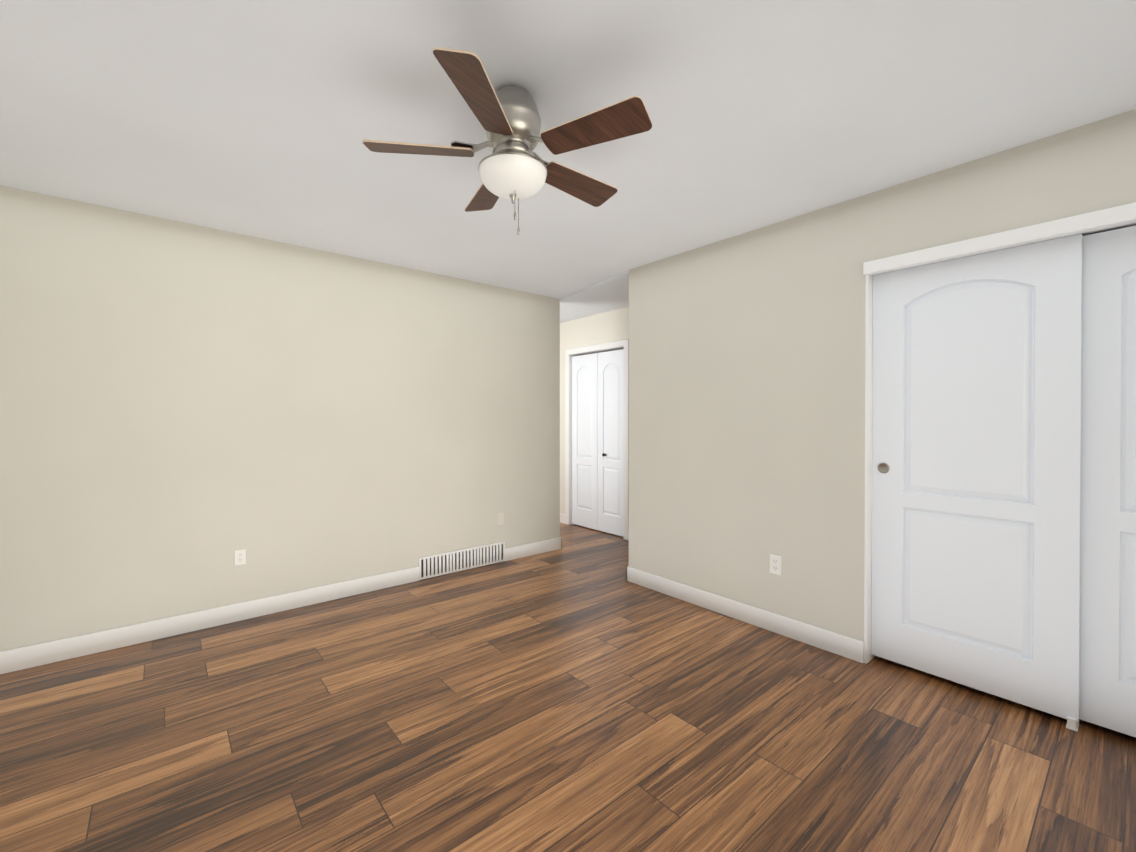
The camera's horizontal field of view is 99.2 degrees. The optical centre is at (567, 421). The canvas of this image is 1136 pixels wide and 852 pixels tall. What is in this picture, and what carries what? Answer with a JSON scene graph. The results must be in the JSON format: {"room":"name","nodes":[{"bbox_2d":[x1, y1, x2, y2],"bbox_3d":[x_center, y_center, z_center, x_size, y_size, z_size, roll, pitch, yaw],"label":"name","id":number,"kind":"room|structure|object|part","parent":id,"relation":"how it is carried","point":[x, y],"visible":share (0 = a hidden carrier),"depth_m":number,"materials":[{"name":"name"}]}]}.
{"room":"empty bedroom","nodes":[
{"label":"empty bedroom","id":0,"kind":"room"},
{"bbox_2d":[0,185,559,651],"bbox_3d":[-1.686,0.037,3.457,4.090,2.440,0.120,0,0,-40],"label":"wall","id":1,"kind":"structure","parent":0,"point":[186,411],"depth_m":3.04,"materials":[{"name":"beige paint"}]},
{"bbox_2d":[235,549,245,564],"bbox_3d":[-2.070,0.860,3.056,0.059,0.095,0.009,0,0,-40],"label":"outlet","id":2,"kind":"object","parent":1,"relation":"attached to","point":[240,557],"visible":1,"depth_m":3.06,"materials":[{"name":"white plastic"}]},
{"bbox_2d":[0,537,561,674],"bbox_3d":[-1.631,1.201,3.502,3.984,0.112,0.134,0,0,-40],"label":"baseboard","id":3,"kind":"structure","parent":1,"relation":"attached to","point":[22,658],"depth_m":2.93,"materials":[{"name":"white wood"}]},
{"bbox_2d":[419,542,504,579],"bbox_3d":[-0.869,1.162,4.062,0.790,0.174,0.014,0,0,-40],"label":"air vent","id":4,"kind":"object","parent":1,"relation":"in","point":[452,562],"visible":1,"depth_m":4.04,"materials":[{"name":"white metal"}]},
{"bbox_2d":[497,513,503,524],"bbox_3d":[-0.599,0.867,4.290,0.065,0.104,0.009,0,0,-40],"label":"outlet","id":5,"kind":"object","parent":1,"relation":"attached to","point":[500,518],"visible":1,"depth_m":4.29,"materials":[{"name":"white plastic"}]},
{"bbox_2d":[0,523,1135,851],"bbox_3d":[-0.639,1.291,2.901,4.970,0.060,7.290,0,0,-40],"label":"floor","id":6,"kind":"structure","parent":0,"point":[576,693],"depth_m":1.92,"materials":[{"name":"wood"}]},
{"bbox_2d":[1066,717,1078,731],"bbox_3d":[2.095,1.244,2.009,0.075,0.046,0.034,0,0,-40],"label":"guide","id":7,"kind":"object","parent":6,"relation":"on","point":[1071,724],"visible":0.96,"depth_m":1.99,"materials":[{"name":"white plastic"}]},
{"bbox_2d":[0,0,1135,322],"bbox_3d":[-0.639,-1.209,2.885,4.970,0.060,7.290,0,0,-40],"label":"ceiling","id":8,"kind":"structure","parent":0,"point":[260,118],"depth_m":1.81,"materials":[{"name":"paint"}]},
{"bbox_2d":[362,47,651,234],"bbox_3d":[-0.179,-0.925,1.759,0.957,0.494,0.988,0,0,-40],"label":"ceiling fan","id":9,"kind":"object","parent":8,"relation":"hanging from","point":[513,167],"visible":1,"depth_m":1.65,"materials":[{"name":"brown wood"}]},
{"bbox_3d":[-0.191,-0.978,1.744,0.412,0.027,0.426,0,0,-40],"label":"arm","id":10,"kind":"part","parent":9,"relation":"part of"},
{"bbox_3d":[-0.197,-0.853,1.737,0.242,0.085,0.242,0,0,-40],"label":"lamp shade","id":11,"kind":"part","parent":9,"relation":"part of","materials":[{"name":"white glass"}]},
{"bbox_3d":[-0.184,-0.750,1.736,0.051,0.145,0.049,0,0,-40],"label":"cord","id":12,"kind":"part","parent":9,"relation":"part of","materials":[{"name":"silver metal"}]},
{"bbox_2d":[560,270,628,302],"bbox_3d":[0.249,-1.177,4.283,0.120,0.022,1.083,0,0,-31],"label":"header beam","id":13,"kind":"structure","parent":8,"relation":"attached to","point":[604,284],"depth_m":4.22,"materials":[{"name":"paint"}]},
{"bbox_2d":[560,307,628,513],"bbox_3d":[1.219,0.031,4.451,0.120,2.440,7.290,0,0,-40],"label":"wall","id":14,"kind":"structure","parent":0,"point":[607,327],"depth_m":5.62,"materials":[{"name":"paint"}]},
{"bbox_2d":[560,513,628,540],"bbox_3d":[0.039,1.186,5.762,0.014,0.112,3.536,0,0,-40],"label":"baseboard","id":15,"kind":"structure","parent":14,"relation":"attached to","point":[562,518],"depth_m":5.86,"materials":[{"name":"white wood"}]},
{"bbox_2d":[565,339,628,539],"bbox_3d":[0.349,0.193,5.477,0.136,2.102,1.024,0,0,-40],"label":"door frame","id":16,"kind":"structure","parent":14,"relation":"attached to","point":[602,347],"depth_m":5.58,"materials":[{"name":"white wood"}]},
{"bbox_2d":[572,349,623,536],"bbox_3d":[0.326,0.232,5.459,0.079,2.000,0.880,0,0,-40],"label":"bifold door","id":17,"kind":"structure","parent":14,"relation":"in","point":[597,441],"depth_m":5.45,"materials":[{"name":"white wood"}]},
{"bbox_2d":[629,109,1135,641],"bbox_3d":[1.662,0.043,2.506,0.160,2.440,3.500,0,0,-40],"label":"wall","id":18,"kind":"structure","parent":0,"point":[745,405],"depth_m":2.83,"materials":[{"name":"beige paint"}]},
{"bbox_2d":[626,566,863,662],"bbox_3d":[1.002,1.203,3.166,0.014,0.112,1.679,0,0,-40],"label":"baseboard","id":19,"kind":"structure","parent":18,"relation":"attached to","point":[834,642],"depth_m":2.95,"materials":[{"name":"white wood"}]},
{"bbox_2d":[770,554,781,575],"bbox_3d":[1.238,0.856,2.886,0.009,0.116,0.072,0,0,-40],"label":"outlet","id":20,"kind":"object","parent":18,"relation":"attached to","point":[776,564],"visible":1,"depth_m":2.88,"materials":[{"name":"white plastic"}]},
{"bbox_2d":[871,234,1081,722],"bbox_3d":[1.859,0.235,2.273,0.039,2.000,0.755,0,0,-40],"label":"closet door","id":21,"kind":"structure","parent":18,"relation":"in","point":[976,433],"depth_m":2.21,"materials":[{"name":"white wood"}]},
{"bbox_3d":[1.636,0.243,2.511,0.003,0.056,0.056,0,0,-40],"label":"knob","id":22,"kind":"part","parent":21,"relation":"part of","materials":[{"name":"silver metal"}]},
{"bbox_2d":[863,202,1135,274],"bbox_3d":[2.046,-0.786,1.928,0.048,0.063,1.550,0,0,-40],"label":"trim","id":23,"kind":"structure","parent":18,"relation":"attached to","point":[1101,219],"depth_m":2.07,"materials":[{"name":"white wood"}]},
{"bbox_2d":[864,222,1135,663],"bbox_3d":[2.094,0.232,1.992,0.158,2.070,1.515,0,0,-40],"label":"door frame","id":24,"kind":"structure","parent":18,"relation":"attached to","point":[868,656],"depth_m":2.52,"materials":[{"name":"white wood"}]},
{"bbox_2d":[1079,226,1135,736],"bbox_3d":[2.359,0.238,1.744,0.039,2.000,0.755,0,0,-40],"label":"closet door","id":25,"kind":"structure","parent":18,"relation":"in","point":[1107,681],"depth_m":1.94,"materials":[{"name":"white wood"}]}
]}

